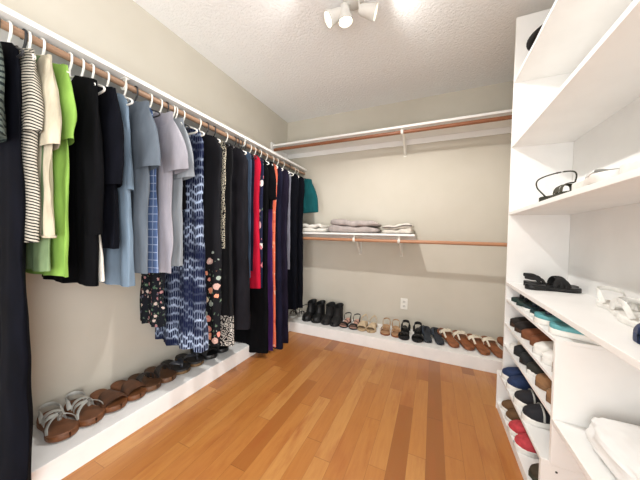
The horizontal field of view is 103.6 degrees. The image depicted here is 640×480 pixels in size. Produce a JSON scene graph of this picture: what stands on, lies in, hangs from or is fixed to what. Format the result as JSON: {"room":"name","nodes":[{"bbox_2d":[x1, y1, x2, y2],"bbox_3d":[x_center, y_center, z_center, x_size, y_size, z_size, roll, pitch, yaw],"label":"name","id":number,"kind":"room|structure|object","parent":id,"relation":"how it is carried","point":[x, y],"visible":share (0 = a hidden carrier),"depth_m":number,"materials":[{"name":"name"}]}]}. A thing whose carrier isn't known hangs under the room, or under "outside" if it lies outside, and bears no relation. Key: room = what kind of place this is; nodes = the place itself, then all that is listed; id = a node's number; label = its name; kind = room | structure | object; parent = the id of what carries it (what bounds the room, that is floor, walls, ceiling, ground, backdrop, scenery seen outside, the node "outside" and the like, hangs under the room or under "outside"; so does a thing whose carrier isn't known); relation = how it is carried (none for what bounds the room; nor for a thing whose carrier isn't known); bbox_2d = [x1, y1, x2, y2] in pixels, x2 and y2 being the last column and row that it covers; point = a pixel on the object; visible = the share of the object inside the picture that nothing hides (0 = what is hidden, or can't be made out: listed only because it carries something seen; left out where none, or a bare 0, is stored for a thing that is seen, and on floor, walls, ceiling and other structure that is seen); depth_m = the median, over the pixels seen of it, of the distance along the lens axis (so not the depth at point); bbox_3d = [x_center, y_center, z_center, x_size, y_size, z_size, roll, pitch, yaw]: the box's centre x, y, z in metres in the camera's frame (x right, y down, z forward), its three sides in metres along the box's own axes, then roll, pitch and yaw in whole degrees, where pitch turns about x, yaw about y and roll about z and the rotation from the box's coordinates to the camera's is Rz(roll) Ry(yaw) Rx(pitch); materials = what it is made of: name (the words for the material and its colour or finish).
{"room":"walk-in closet","nodes":[
{"label":"walk-in closet","id":0,"kind":"room"},
{"bbox_2d":[26,63,76,277],"bbox_3d":[-1.163,-0.303,1.057,0.495,0.891,0.061,2,1,25],"label":"polo shirt","id":1,"kind":"object","parent":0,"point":[59,247],"visible":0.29,"depth_m":0.98,"materials":[{"name":"fabric"}]},
{"bbox_2d":[99,93,134,286],"bbox_3d":[-1.077,-0.252,1.264,0.424,0.937,0.073,2,1,23],"label":"shirt","id":2,"kind":"object","parent":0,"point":[118,263],"visible":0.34,"depth_m":1.19,"materials":[{"name":"fabric"}]},
{"bbox_2d":[0,0,287,424],"bbox_3d":[-1.334,-0.247,1.462,0.100,2.530,4.077,2,1,24],"label":"wall","id":3,"kind":"structure","parent":0,"point":[87,339],"depth_m":1.52,"materials":[{"name":"beige paint"}]},
{"bbox_2d":[0,4,306,172],"bbox_3d":[-1.004,-0.833,1.664,0.300,0.090,3.425,2,1,24],"label":"wall shelf","id":4,"kind":"object","parent":3,"relation":"attached to","point":[6,14],"visible":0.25,"depth_m":1.31,"materials":[{"name":"wood"}]},
{"bbox_2d":[120,77,129,89],"bbox_3d":[-1.032,-0.818,1.323,0.061,0.059,0.024,2,1,24],"label":"hook","id":5,"kind":"object","parent":4,"relation":"attached to","point":[122,78],"visible":0.98,"depth_m":1.31,"materials":[{"name":"white plastic"}]},
{"bbox_2d":[0,19,304,174],"bbox_3d":[-0.901,-0.821,1.618,0.032,0.032,3.425,2,1,24],"label":"clothes rod","id":6,"kind":"object","parent":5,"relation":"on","point":[18,32],"visible":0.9,"depth_m":1.28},
{"bbox_2d":[0,41,32,479],"bbox_3d":[-1.227,0.115,0.960,0.472,1.664,0.093,2,1,22],"label":"dress","id":7,"kind":"object","parent":6,"relation":"hanging from","point":[16,404],"visible":0.96,"depth_m":0.88,"materials":[{"name":"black fabric"}]},
{"bbox_2d":[5,21,35,59],"bbox_3d":[-1.197,-0.738,0.967,0.420,0.201,0.010,2,1,22],"label":"clothes hanger","id":8,"kind":"object","parent":6,"relation":"hanging from","point":[9,39],"visible":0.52,"depth_m":0.96,"materials":[{"name":"white plastic"}]},
{"bbox_2d":[19,48,43,242],"bbox_3d":[-1.205,-0.355,0.971,0.483,0.726,0.072,2,1,24],"label":"striped shirt","id":9,"kind":"object","parent":8,"relation":"hanging from","point":[32,114],"visible":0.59,"depth_m":0.89,"materials":[{"name":"fabric"}]},
{"bbox_2d":[20,28,27,47],"bbox_3d":[-1.181,-0.739,1.003,0.420,0.201,0.009,2,1,22],"label":"clothes hanger","id":10,"kind":"object","parent":6,"relation":"hanging from","point":[25,30],"visible":0.29,"depth_m":0.99,"materials":[{"name":"plastic"}]},
{"bbox_2d":[26,55,50,271],"bbox_3d":[-1.192,-0.303,1.011,0.400,0.834,0.046,2,1,22],"label":"shirt","id":11,"kind":"object","parent":10,"relation":"hanging from","point":[38,259],"visible":0.09,"depth_m":0.94,"materials":[{"name":"fabric"}]},
{"bbox_2d":[27,31,31,48],"bbox_3d":[-1.175,-0.739,1.014,0.420,0.201,0.009,2,1,27],"label":"clothes hanger","id":12,"kind":"object","parent":6,"relation":"hanging from","point":[29,32],"visible":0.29,"depth_m":1.00,"materials":[{"name":"white plastic"}]},
{"bbox_2d":[35,54,61,237],"bbox_3d":[-1.164,-0.366,1.012,0.515,0.704,0.085,2,1,23],"label":"cardigan","id":13,"kind":"object","parent":12,"relation":"hanging from","point":[50,136],"visible":0.28,"depth_m":0.92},
{"bbox_2d":[66,52,95,84],"bbox_3d":[-1.124,-0.740,1.129,0.420,0.201,0.009,2,1,22],"label":"clothes hanger","id":14,"kind":"object","parent":6,"relation":"hanging from","point":[70,53],"visible":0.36,"depth_m":1.12,"materials":[{"name":"white plastic"}]},
{"bbox_2d":[42,75,103,286],"bbox_3d":[-1.131,-0.265,1.137,0.467,0.910,0.083,2,1,21],"label":"shirt","id":15,"kind":"object","parent":14,"relation":"hanging from","point":[86,158],"visible":0.47,"depth_m":1.05,"materials":[{"name":"fabric"}]},
{"bbox_2d":[88,63,94,77],"bbox_3d":[-1.091,-0.740,1.202,0.420,0.201,0.010,2,1,25],"label":"clothes hanger","id":16,"kind":"object","parent":6,"relation":"hanging from","point":[92,64],"visible":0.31,"depth_m":1.19,"materials":[{"name":"white plastic"}]},
{"bbox_2d":[98,86,123,248],"bbox_3d":[-1.093,-0.340,1.204,0.504,0.758,0.079,2,1,25],"label":"navy tee","id":17,"kind":"object","parent":16,"relation":"hanging from","point":[112,128],"visible":0.38,"depth_m":1.11,"materials":[{"name":"fabric"}]},
{"bbox_2d":[80,58,105,94],"bbox_3d":[-1.106,-0.740,1.168,0.420,0.201,0.009,2,1,26],"label":"clothes hanger","id":18,"kind":"object","parent":6,"relation":"hanging from","point":[82,59],"visible":0.39,"depth_m":1.15,"materials":[{"name":"white plastic"}]},
{"bbox_2d":[98,235,104,281],"bbox_3d":[-1.119,-0.273,1.179,0.424,0.895,0.038,2,1,26],"label":"shirt","id":19,"kind":"object","parent":18,"relation":"hanging from","point":[101,276],"visible":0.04,"depth_m":1.10,"materials":[{"name":"fabric"}]},
{"bbox_2d":[132,86,160,117],"bbox_3d":[-1.012,-0.742,1.378,0.420,0.201,0.009,2,1,24],"label":"clothes hanger","id":20,"kind":"object","parent":6,"relation":"hanging from","point":[136,97],"visible":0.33,"depth_m":1.32,"materials":[{"name":"plastic"}]},
{"bbox_2d":[148,107,158,272],"bbox_3d":[-1.021,-0.278,1.384,0.429,0.890,0.067,2,1,24],"label":"checked shirt","id":21,"kind":"object","parent":20,"relation":"hanging from","point":[152,207],"visible":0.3,"depth_m":1.31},
{"bbox_2d":[148,93,153,113],"bbox_3d":[-0.980,-0.743,1.450,0.420,0.201,0.009,2,1,27],"label":"clothes hanger","id":22,"kind":"object","parent":6,"relation":"hanging from","point":[149,93],"visible":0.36,"depth_m":1.44,"materials":[{"name":"white plastic"}]},
{"bbox_2d":[153,111,188,273],"bbox_3d":[-0.965,-0.271,1.446,0.637,0.901,0.077,2,1,27],"label":"mauve tee","id":23,"kind":"object","parent":22,"relation":"hanging from","point":[173,150],"visible":0.41,"depth_m":1.36,"materials":[{"name":"fabric"}]},
{"label":"clothes hanger","id":24,"kind":"object","parent":6,"relation":"hanging from","visible":0},
{"bbox_2d":[234,159,268,353],"bbox_3d":[-0.650,0.121,2.252,0.485,1.705,0.126,2,1,22],"label":"gown","id":25,"kind":"object","parent":24,"relation":"hanging from","point":[256,337],"visible":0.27,"depth_m":2.17,"materials":[{"name":"fabric"}]},
{"label":"clothes hanger","id":26,"kind":"object","parent":6,"relation":"hanging from","visible":0},
{"bbox_2d":[171,117,194,265],"bbox_3d":[-0.948,-0.289,1.500,0.570,0.866,0.062,2,1,26],"label":"grey tee","id":27,"kind":"object","parent":26,"relation":"hanging from","point":[177,217],"visible":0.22,"depth_m":1.43,"materials":[{"name":"fabric"}]},
{"label":"clothes hanger","id":28,"kind":"object","parent":6,"relation":"hanging from","visible":0},
{"bbox_2d":[250,153,254,270],"bbox_3d":[-0.701,-0.242,2.106,0.385,0.975,0.034,2,1,25],"label":"blouse","id":29,"kind":"object","parent":28,"relation":"hanging from","point":[253,160],"visible":0.24,"depth_m":2.03,"materials":[{"name":"fabric"}]},
{"label":"clothes hanger","id":30,"kind":"object","parent":6,"relation":"hanging from","visible":0},
{"bbox_2d":[288,173,298,309],"bbox_3d":[-0.426,-0.001,2.739,0.446,1.465,0.110,2,1,25],"label":"coat","id":31,"kind":"object","parent":30,"relation":"hanging from","point":[293,271],"visible":0.34,"depth_m":2.65,"materials":[{"name":"fabric"}]},
{"bbox_3d":[-0.602,-0.750,2.290,0.420,0.201,0.009,2,1,24],"label":"clothes hanger","id":32,"kind":"object","parent":6,"relation":"hanging from","visible":0},
{"bbox_2d":[265,160,276,208],"bbox_3d":[-0.600,-0.501,2.289,0.487,0.456,0.057,2,1,24],"label":"jacket","id":33,"kind":"object","parent":32,"relation":"hanging from","point":[272,176],"visible":0.22,"depth_m":2.20,"materials":[{"name":"fabric"}]},
{"label":"clothes hanger","id":34,"kind":"object","parent":6,"relation":"hanging from","visible":0},
{"bbox_2d":[273,165,282,349],"bbox_3d":[-0.550,0.150,2.470,0.505,1.763,0.126,2,1,27],"label":"gown","id":35,"kind":"object","parent":34,"relation":"hanging from","point":[278,217],"visible":0.27,"depth_m":2.37,"materials":[{"name":"fabric"}]},
{"bbox_3d":[-0.485,-0.752,2.549,0.420,0.201,0.009,2,1,24],"label":"clothes hanger","id":36,"kind":"object","parent":6,"relation":"hanging from","visible":0},
{"bbox_2d":[281,169,288,342],"bbox_3d":[-0.509,0.146,2.565,0.465,1.757,0.099,2,1,26],"label":"gown","id":37,"kind":"object","parent":36,"relation":"hanging from","point":[285,186],"visible":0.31,"depth_m":2.48,"materials":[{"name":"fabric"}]},
{"label":"clothes hanger","id":38,"kind":"object","parent":6,"relation":"hanging from","visible":0},
{"bbox_2d":[220,140,225,248],"bbox_3d":[-0.829,-0.335,1.818,0.370,0.780,0.054,2,1,19],"label":"blouse","id":39,"kind":"object","parent":38,"relation":"hanging from","point":[222,144],"visible":0.23,"depth_m":1.75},
{"label":"clothes hanger","id":40,"kind":"object","parent":6,"relation":"hanging from","visible":0},
{"bbox_2d":[220,142,233,345],"bbox_3d":[-0.809,0.014,1.888,0.465,1.482,0.088,2,1,27],"label":"dress","id":41,"kind":"object","parent":40,"relation":"hanging from","point":[227,312],"visible":0.3,"depth_m":1.80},
{"label":"clothes hanger","id":42,"kind":"object","parent":6,"relation":"hanging from","visible":0},
{"bbox_2d":[268,200,272,350],"bbox_3d":[-0.612,0.131,2.336,0.450,1.724,0.057,2,1,22],"label":"dress","id":43,"kind":"object","parent":42,"relation":"hanging from","point":[270,213],"visible":0.19,"depth_m":2.26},
{"label":"clothes hanger","id":44,"kind":"object","parent":6,"relation":"hanging from","visible":0},
{"bbox_2d":[231,147,250,329],"bbox_3d":[-0.762,-0.029,1.996,0.533,1.399,0.169,2,1,24],"label":"dress","id":45,"kind":"object","parent":44,"relation":"hanging from","point":[239,224],"visible":0.33,"depth_m":1.89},
{"bbox_3d":[-0.674,-0.748,2.130,0.420,0.201,0.009,2,1,22],"label":"clothes hanger","id":46,"kind":"object","parent":6,"relation":"hanging from","visible":0},
{"bbox_2d":[250,155,260,288],"bbox_3d":[-0.689,-0.166,2.141,0.456,1.124,0.061,2,1,20],"label":"dress","id":47,"kind":"object","parent":46,"relation":"hanging from","point":[255,278],"visible":0.29,"depth_m":2.06,"materials":[{"name":"fabric"}]},
{"label":"clothes hanger","id":48,"kind":"object","parent":6,"relation":"hanging from","visible":0},
{"bbox_2d":[202,134,221,346],"bbox_3d":[-0.863,-0.014,1.768,0.495,1.425,0.136,2,1,26],"label":"dress","id":49,"kind":"object","parent":48,"relation":"hanging from","point":[212,161],"visible":0.4,"depth_m":1.67,"materials":[{"name":"fabric"}]},
{"label":"clothes hanger","id":50,"kind":"object","parent":6,"relation":"hanging from","visible":0},
{"bbox_2d":[128,100,160,273],"bbox_3d":[-1.030,-0.279,1.331,0.570,0.883,0.069,2,1,26],"label":"slate tee","id":51,"kind":"object","parent":50,"relation":"hanging from","point":[146,155],"visible":0.43,"depth_m":1.25,"materials":[{"name":"fabric"}]},
{"label":"clothes hanger","id":52,"kind":"object","parent":6,"relation":"hanging from","visible":0},
{"bbox_2d":[259,157,263,287],"bbox_3d":[-0.670,-0.166,2.184,0.444,1.123,0.036,2,1,25],"label":"dress","id":53,"kind":"object","parent":52,"relation":"hanging from","point":[262,164],"visible":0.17,"depth_m":2.09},
{"label":"clothes hanger","id":54,"kind":"object","parent":6,"relation":"hanging from","visible":0},
{"bbox_2d":[303,178,317,212],"bbox_3d":[-0.286,-0.522,2.941,0.599,0.421,0.078,2,1,24],"label":"blouse","id":55,"kind":"object","parent":54,"relation":"hanging from","point":[310,196],"visible":0.38,"depth_m":2.85,"materials":[{"name":"fabric"}]},
{"bbox_3d":[-0.895,-0.744,1.638,0.420,0.201,0.009,2,1,27],"label":"clothes hanger","id":56,"kind":"object","parent":6,"relation":"hanging from","visible":0},
{"bbox_2d":[155,127,208,352],"bbox_3d":[-0.911,-0.019,1.655,0.490,1.407,0.144,2,1,30],"label":"dress","id":57,"kind":"object","parent":56,"relation":"hanging from","point":[185,296],"visible":0.59,"depth_m":1.57,"materials":[{"name":"fabric"}]},
{"label":"clothes hanger","id":58,"kind":"object","parent":6,"relation":"hanging from","visible":0},
{"bbox_2d":[0,43,6,141],"bbox_3d":[-1.231,-0.528,0.907,0.483,0.378,0.075,2,1,28],"label":"blouse","id":59,"kind":"object","parent":58,"relation":"hanging from","point":[3,130],"visible":1,"depth_m":0.81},
{"label":"clothes hanger","id":60,"kind":"object","parent":6,"relation":"hanging from","visible":0},
{"bbox_2d":[140,272,165,327],"bbox_3d":[-1.060,-0.095,1.607,0.252,1.268,0.091,2,1,27],"label":"floral dress","id":61,"kind":"object","parent":60,"relation":"hanging from","point":[152,307],"visible":0.28,"depth_m":1.56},
{"label":"clothes hanger","id":62,"kind":"object","parent":6,"relation":"hanging from","visible":0},
{"bbox_2d":[297,176,304,307],"bbox_3d":[-0.372,0.004,2.856,0.452,1.476,0.092,2,1,27],"label":"dress","id":63,"kind":"object","parent":62,"relation":"hanging from","point":[300,209],"visible":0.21,"depth_m":2.76,"materials":[{"name":"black fabric"}]},
{"bbox_2d":[61,331,523,479],"bbox_3d":[-0.175,1.107,0.953,2.713,0.100,4.277,2,1,24],"label":"floor","id":64,"kind":"structure","parent":0,"point":[311,408],"depth_m":1.42,"materials":[{"name":"brown wood"}]},
{"bbox_2d":[31,309,304,479],"bbox_3d":[-1.027,0.968,1.691,0.347,0.108,3.427,2,1,24],"label":"ledge","id":65,"kind":"object","parent":64,"relation":"on","point":[57,460],"visible":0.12,"depth_m":1.30,"materials":[{"name":"white paint"}]},
{"bbox_2d":[36,402,79,442],"bbox_3d":[-1.273,0.867,1.211,0.253,0.089,0.113,0,1,24],"label":"sandal","id":66,"kind":"object","parent":65,"relation":"on","point":[54,424],"visible":1,"depth_m":1.19,"materials":[{"name":"brown leather"}]},
{"bbox_2d":[64,391,104,426],"bbox_3d":[-1.228,0.867,1.310,0.253,0.089,0.113,0,1,24],"label":"sandal","id":67,"kind":"object","parent":65,"relation":"on","point":[86,412],"visible":0.98,"depth_m":1.29,"materials":[{"name":"brown leather"}]},
{"bbox_2d":[90,389,126,412],"bbox_3d":[-1.187,0.876,1.395,0.251,0.074,0.116,2,1,19],"label":"sandal","id":68,"kind":"object","parent":65,"relation":"on","point":[113,400],"visible":0.94,"depth_m":1.37,"materials":[{"name":"leather"}]},
{"bbox_2d":[110,379,146,400],"bbox_3d":[-1.138,0.876,1.504,0.251,0.074,0.116,2,1,29],"label":"sandal","id":69,"kind":"object","parent":65,"relation":"on","point":[131,388],"visible":0.89,"depth_m":1.47,"materials":[{"name":"leather"}]},
{"bbox_2d":[128,371,160,391],"bbox_3d":[-1.107,0.869,1.572,0.251,0.086,0.112,2,1,20],"label":"sandal","id":70,"kind":"object","parent":65,"relation":"on","point":[152,384],"visible":0.84,"depth_m":1.56},
{"bbox_2d":[144,363,176,382],"bbox_3d":[-1.059,0.868,1.680,0.251,0.086,0.112,2,1,28],"label":"sandal","id":71,"kind":"object","parent":65,"relation":"on","point":[166,375],"visible":0.91,"depth_m":1.66},
{"bbox_2d":[161,358,190,374],"bbox_3d":[-1.016,0.871,1.775,0.249,0.080,0.114,2,1,32],"label":"flip flop","id":72,"kind":"object","parent":65,"relation":"on","point":[179,366],"visible":0.8,"depth_m":1.73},
{"bbox_2d":[175,352,203,366],"bbox_3d":[-0.969,0.870,1.880,0.250,0.080,0.112,2,1,28],"label":"flip flop","id":73,"kind":"object","parent":65,"relation":"on","point":[194,360],"visible":0.92,"depth_m":1.84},
{"bbox_2d":[190,345,217,359],"bbox_3d":[-0.922,0.864,1.986,0.250,0.084,0.114,1,1,24],"label":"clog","id":74,"kind":"object","parent":65,"relation":"on","point":[211,353],"visible":0.48,"depth_m":1.94,"materials":[{"name":"leather"}]},
{"bbox_2d":[290,318,502,373],"bbox_3d":[0.728,0.994,2.555,2.145,0.108,0.412,2,1,24],"label":"ledge","id":75,"kind":"object","parent":64,"relation":"on","point":[459,356],"visible":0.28,"depth_m":2.33,"materials":[{"name":"white paint"}]},
{"bbox_2d":[302,299,316,321],"bbox_3d":[-0.119,0.811,2.931,0.116,0.197,0.263,2,1,24],"label":"boot","id":76,"kind":"object","parent":75,"relation":"on","point":[311,309],"visible":0.91,"depth_m":2.90,"materials":[{"name":"black leather"}]},
{"bbox_2d":[311,300,325,322],"bbox_3d":[-0.009,0.815,2.881,0.116,0.197,0.263,2,1,24],"label":"boot","id":77,"kind":"object","parent":75,"relation":"on","point":[320,305],"visible":0.96,"depth_m":2.86,"materials":[{"name":"black leather"}]},
{"bbox_2d":[321,302,334,324],"bbox_3d":[0.095,0.820,2.834,0.116,0.194,0.263,2,1,24],"label":"boot","id":78,"kind":"object","parent":75,"relation":"on","point":[325,320],"visible":0.79,"depth_m":2.81,"materials":[{"name":"black leather"}]},
{"bbox_2d":[330,303,343,326],"bbox_3d":[0.194,0.823,2.790,0.116,0.194,0.263,2,1,24],"label":"boot","id":79,"kind":"object","parent":75,"relation":"on","point":[337,318],"visible":0.99,"depth_m":2.77,"materials":[{"name":"black leather"}]},
{"bbox_2d":[398,320,410,339],"bbox_3d":[0.834,0.881,2.480,0.106,0.123,0.243,2,1,24],"label":"sandal","id":80,"kind":"object","parent":75,"relation":"on","point":[403,334],"visible":1,"depth_m":2.46,"materials":[{"name":"leather"}]},
{"bbox_2d":[411,321,423,342],"bbox_3d":[0.947,0.885,2.429,0.106,0.123,0.243,2,1,24],"label":"sandal","id":81,"kind":"object","parent":75,"relation":"on","point":[417,337],"visible":1,"depth_m":2.40,"materials":[{"name":"leather"}]},
{"bbox_2d":[437,328,458,347],"bbox_3d":[1.205,0.897,2.351,0.123,0.113,0.263,1,1,-9],"label":"flip flop","id":82,"kind":"object","parent":75,"relation":"on","point":[446,334],"visible":1,"depth_m":2.33,"materials":[{"name":"beige leather"}]},
{"bbox_2d":[451,330,474,350],"bbox_3d":[1.299,0.901,2.303,0.123,0.113,0.263,2,1,5],"label":"flip flop","id":83,"kind":"object","parent":75,"relation":"on","point":[459,336],"visible":0.98,"depth_m":2.28,"materials":[{"name":"beige leather"}]},
{"bbox_2d":[465,333,490,355],"bbox_3d":[1.399,0.907,2.222,0.123,0.108,0.263,1,1,-6],"label":"ivory flip flop","id":84,"kind":"object","parent":75,"relation":"on","point":[474,339],"visible":0.99,"depth_m":2.21,"materials":[{"name":"beige leather"}]},
{"bbox_2d":[480,336,502,358],"bbox_3d":[1.485,0.910,2.177,0.123,0.108,0.263,2,1,6],"label":"ivory flip flop","id":85,"kind":"object","parent":75,"relation":"on","point":[490,343],"visible":0.93,"depth_m":2.16,"materials":[{"name":"beige leather"}]},
{"bbox_2d":[496,0,639,479],"bbox_3d":[0.946,-0.136,0.703,0.338,2.450,1.820,2,1,24],"label":"bookcase","id":86,"kind":"object","parent":64,"relation":"on","point":[576,90],"visible":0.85,"depth_m":1.10,"materials":[{"name":"wood"}]},
{"bbox_2d":[501,367,523,379],"bbox_3d":[1.222,0.799,1.481,0.255,0.078,0.098,2,1,24],"label":"sneaker","id":87,"kind":"object","parent":86,"relation":"on","point":[507,372],"visible":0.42,"depth_m":1.50,"materials":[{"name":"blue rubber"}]},
{"bbox_2d":[507,420,526,436],"bbox_3d":[1.130,0.998,1.305,0.255,0.078,0.096,2,1,24],"label":"sneaker","id":88,"kind":"object","parent":86,"relation":"on","point":[515,427],"visible":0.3,"depth_m":1.33,"materials":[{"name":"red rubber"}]},
{"bbox_2d":[506,375,532,391],"bbox_3d":[1.179,0.800,1.384,0.255,0.078,0.098,2,1,24],"label":"sneaker","id":89,"kind":"object","parent":86,"relation":"on","point":[515,383],"visible":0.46,"depth_m":1.39,"materials":[{"name":"blue fabric"}]},
{"bbox_2d":[513,433,538,458],"bbox_3d":[1.088,0.998,1.213,0.255,0.078,0.096,2,1,24],"label":"sneaker","id":90,"kind":"object","parent":86,"relation":"on","point":[522,443],"visible":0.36,"depth_m":1.22,"materials":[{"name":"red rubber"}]},
{"bbox_2d":[513,388,541,407],"bbox_3d":[1.117,0.800,1.248,0.255,0.082,0.100,2,1,24],"label":"sneaker","id":91,"kind":"object","parent":86,"relation":"on","point":[522,398],"visible":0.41,"depth_m":1.26,"materials":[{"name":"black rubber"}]},
{"bbox_2d":[521,328,543,340],"bbox_3d":[1.182,0.490,1.293,0.235,0.066,0.092,2,1,24],"label":"loafer","id":92,"kind":"object","parent":86,"relation":"on","point":[526,334],"visible":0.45,"depth_m":1.31,"materials":[{"name":"brown leather"}]},
{"bbox_2d":[521,402,549,428],"bbox_3d":[1.068,0.801,1.138,0.255,0.082,0.100,2,1,24],"label":"sneaker","id":93,"kind":"object","parent":86,"relation":"on","point":[536,415],"visible":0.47,"depth_m":1.14,"materials":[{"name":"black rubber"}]},
{"bbox_2d":[526,361,544,376],"bbox_3d":[1.129,0.621,1.192,0.240,0.074,0.095,2,1,24],"label":"sneaker","id":94,"kind":"object","parent":86,"relation":"on","point":[532,368],"visible":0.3,"depth_m":1.21,"materials":[{"name":"fabric"}]},
{"bbox_2d":[532,341,553,355],"bbox_3d":[1.100,0.492,1.117,0.245,0.065,0.096,2,1,24],"label":"shoe","id":95,"kind":"object","parent":86,"relation":"on","point":[538,348],"visible":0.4,"depth_m":1.14,"materials":[{"name":"fabric"}]},
{"bbox_2d":[535,373,551,390],"bbox_3d":[1.080,0.621,1.082,0.240,0.076,0.098,2,1,24],"label":"shoe","id":96,"kind":"object","parent":86,"relation":"on","point":[542,381],"visible":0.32,"depth_m":1.10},
{"bbox_2d":[533,310,564,325],"bbox_3d":[1.076,0.330,1.082,0.245,0.084,0.103,2,1,24],"label":"teal flip flop","id":97,"kind":"object","parent":86,"relation":"on","point":[543,318],"visible":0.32,"depth_m":1.10,"materials":[{"name":"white rubber"}]},
{"bbox_2d":[525,275,581,293],"bbox_3d":[1.232,0.232,1.338,0.243,0.072,0.091,2,1,17],"label":"sandal","id":98,"kind":"object","parent":86,"relation":"on","point":[558,284],"visible":1,"depth_m":1.32,"materials":[{"name":"leather"}]},
{"bbox_2d":[535,170,577,201],"bbox_3d":[1.030,-0.234,1.084,0.092,0.126,0.234,2,1,10],"label":"sandal","id":99,"kind":"object","parent":86,"relation":"on","point":[557,191],"visible":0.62,"depth_m":1.06,"materials":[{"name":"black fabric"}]},
{"bbox_2d":[548,321,598,344],"bbox_3d":[1.011,0.332,0.929,0.245,0.084,0.103,2,2,41],"label":"teal flip flop","id":100,"kind":"object","parent":86,"relation":"on","point":[561,329],"visible":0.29,"depth_m":0.96,"materials":[{"name":"white rubber"}]},
{"bbox_2d":[572,168,619,189],"bbox_3d":[0.880,-0.192,0.798,0.091,0.045,0.240,2,1,24],"label":"sandal","id":101,"kind":"object","parent":86,"relation":"on","point":[600,174],"visible":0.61,"depth_m":0.75,"materials":[{"name":"leather"}]},
{"bbox_2d":[585,417,639,479],"bbox_3d":[0.925,0.627,0.666,0.237,0.101,0.405,2,1,24],"label":"folded blanket","id":102,"kind":"object","parent":86,"relation":"on","point":[617,443],"visible":1,"depth_m":0.73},
{"bbox_2d":[596,286,639,316],"bbox_3d":[1.129,0.233,0.946,0.089,0.081,0.238,2,1,29],"label":"sandal","id":103,"kind":"object","parent":86,"relation":"on","point":[613,306],"visible":0.73,"depth_m":0.98,"materials":[{"name":"leather"}]},
{"bbox_2d":[617,296,639,327],"bbox_3d":[0.990,0.233,0.745,0.089,0.081,0.238,2,1,20],"label":"sandal","id":104,"kind":"object","parent":86,"relation":"on","point":[628,318],"visible":0.98,"depth_m":0.81,"materials":[{"name":"leather"}]},
{"bbox_2d":[133,0,554,122],"bbox_3d":[-0.110,-1.521,0.901,2.713,0.100,4.277,2,1,24],"label":"ceiling","id":105,"kind":"structure","parent":0,"point":[284,53],"depth_m":1.93,"materials":[{"name":"white paint"}]},
{"bbox_2d":[324,0,377,28],"bbox_3d":[0.188,-1.391,1.542,0.328,0.170,0.137,2,1,9],"label":"ceiling spotlight","id":106,"kind":"object","parent":105,"relation":"attached to","point":[342,14],"visible":1,"depth_m":1.51,"materials":[{"name":"white metal"}]},
{"bbox_2d":[287,81,513,341],"bbox_3d":[0.714,-0.223,2.832,2.713,2.530,0.100,2,1,24],"label":"wall","id":107,"kind":"structure","parent":0,"point":[452,190],"depth_m":2.63,"materials":[{"name":"beige paint"}]},
{"bbox_2d":[352,235,361,254],"bbox_3d":[0.406,0.057,2.755,0.026,0.222,0.296,2,1,24],"label":"shelf bracket","id":108,"kind":"object","parent":107,"relation":"attached to","point":[359,246],"visible":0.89,"depth_m":2.82,"materials":[{"name":"white metal"}]},
{"bbox_2d":[303,237,506,246],"bbox_3d":[0.585,0.006,2.541,2.491,0.033,0.033,2,1,24],"label":"clothes rod","id":109,"kind":"object","parent":108,"relation":"on","point":[304,238],"visible":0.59,"depth_m":2.38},
{"bbox_2d":[303,232,416,239],"bbox_3d":[0.340,-0.039,2.777,1.341,0.075,0.310,2,1,24],"label":"wall shelf","id":110,"kind":"object","parent":107,"relation":"attached to","point":[305,234],"visible":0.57,"depth_m":2.76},
{"bbox_2d":[303,223,329,231],"bbox_3d":[-0.049,-0.141,2.938,0.326,0.101,0.260,2,1,24],"label":"folded towel","id":111,"kind":"object","parent":110,"relation":"on","point":[318,227],"visible":0.9,"depth_m":2.83,"materials":[{"name":"white fabric"}]},
{"bbox_2d":[328,219,381,232],"bbox_3d":[0.382,-0.151,2.749,0.567,0.151,0.270,2,1,24],"label":"folded blanket","id":112,"kind":"object","parent":110,"relation":"on","point":[338,225],"visible":0.98,"depth_m":2.64,"materials":[{"name":"grey fabric"}]},
{"bbox_2d":[381,223,413,233],"bbox_3d":[0.792,-0.117,2.565,0.299,0.109,0.270,2,1,24],"label":"folded towel","id":113,"kind":"object","parent":110,"relation":"on","point":[406,228],"visible":0.99,"depth_m":2.44,"materials":[{"name":"white fabric"}]},
{"bbox_2d":[270,109,511,158],"bbox_3d":[0.638,-1.055,2.601,2.511,0.105,0.370,2,1,24],"label":"wall shelf","id":114,"kind":"object","parent":107,"relation":"attached to","point":[505,126],"visible":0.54,"depth_m":2.55,"materials":[{"name":"wood"}]},
{"bbox_2d":[401,129,406,156],"bbox_3d":[0.840,-0.972,2.527,0.026,0.175,0.341,2,1,24],"label":"shelf bracket","id":115,"kind":"object","parent":107,"relation":"attached to","point":[402,134],"visible":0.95,"depth_m":2.56,"materials":[{"name":"white metal"}]},
{"bbox_2d":[274,115,511,150],"bbox_3d":[0.593,-1.032,2.479,2.489,0.034,0.034,2,1,24],"label":"clothes rod","id":116,"kind":"object","parent":115,"relation":"on","point":[508,117],"visible":0.79,"depth_m":2.37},
{"label":"clothes hanger","id":117,"kind":"object","parent":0,"visible":0},
{"bbox_2d":[272,164,277,346],"bbox_3d":[-0.588,0.123,2.382,0.445,1.707,0.051,2,1,24],"label":"dress","id":118,"kind":"object","parent":117,"relation":"hanging from","point":[274,201],"visible":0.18,"depth_m":2.30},
{"label":"clothes hanger","id":119,"kind":"object","parent":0,"visible":0},
{"bbox_2d":[244,152,251,272],"bbox_3d":[-0.717,-0.215,2.073,0.383,1.028,0.034,2,1,26],"label":"denim shirt","id":120,"kind":"object","parent":119,"relation":"hanging from","point":[248,155],"visible":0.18,"depth_m":2.00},
{"label":"clothes hanger","id":121,"kind":"object","parent":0,"visible":0},
{"bbox_2d":[287,173,290,268],"bbox_3d":[-0.466,-0.219,2.631,0.373,1.026,0.027,2,1,24],"label":"shirt","id":122,"kind":"object","parent":121,"relation":"hanging from","point":[288,221],"visible":0.17,"depth_m":2.56,"materials":[{"name":"fabric"}]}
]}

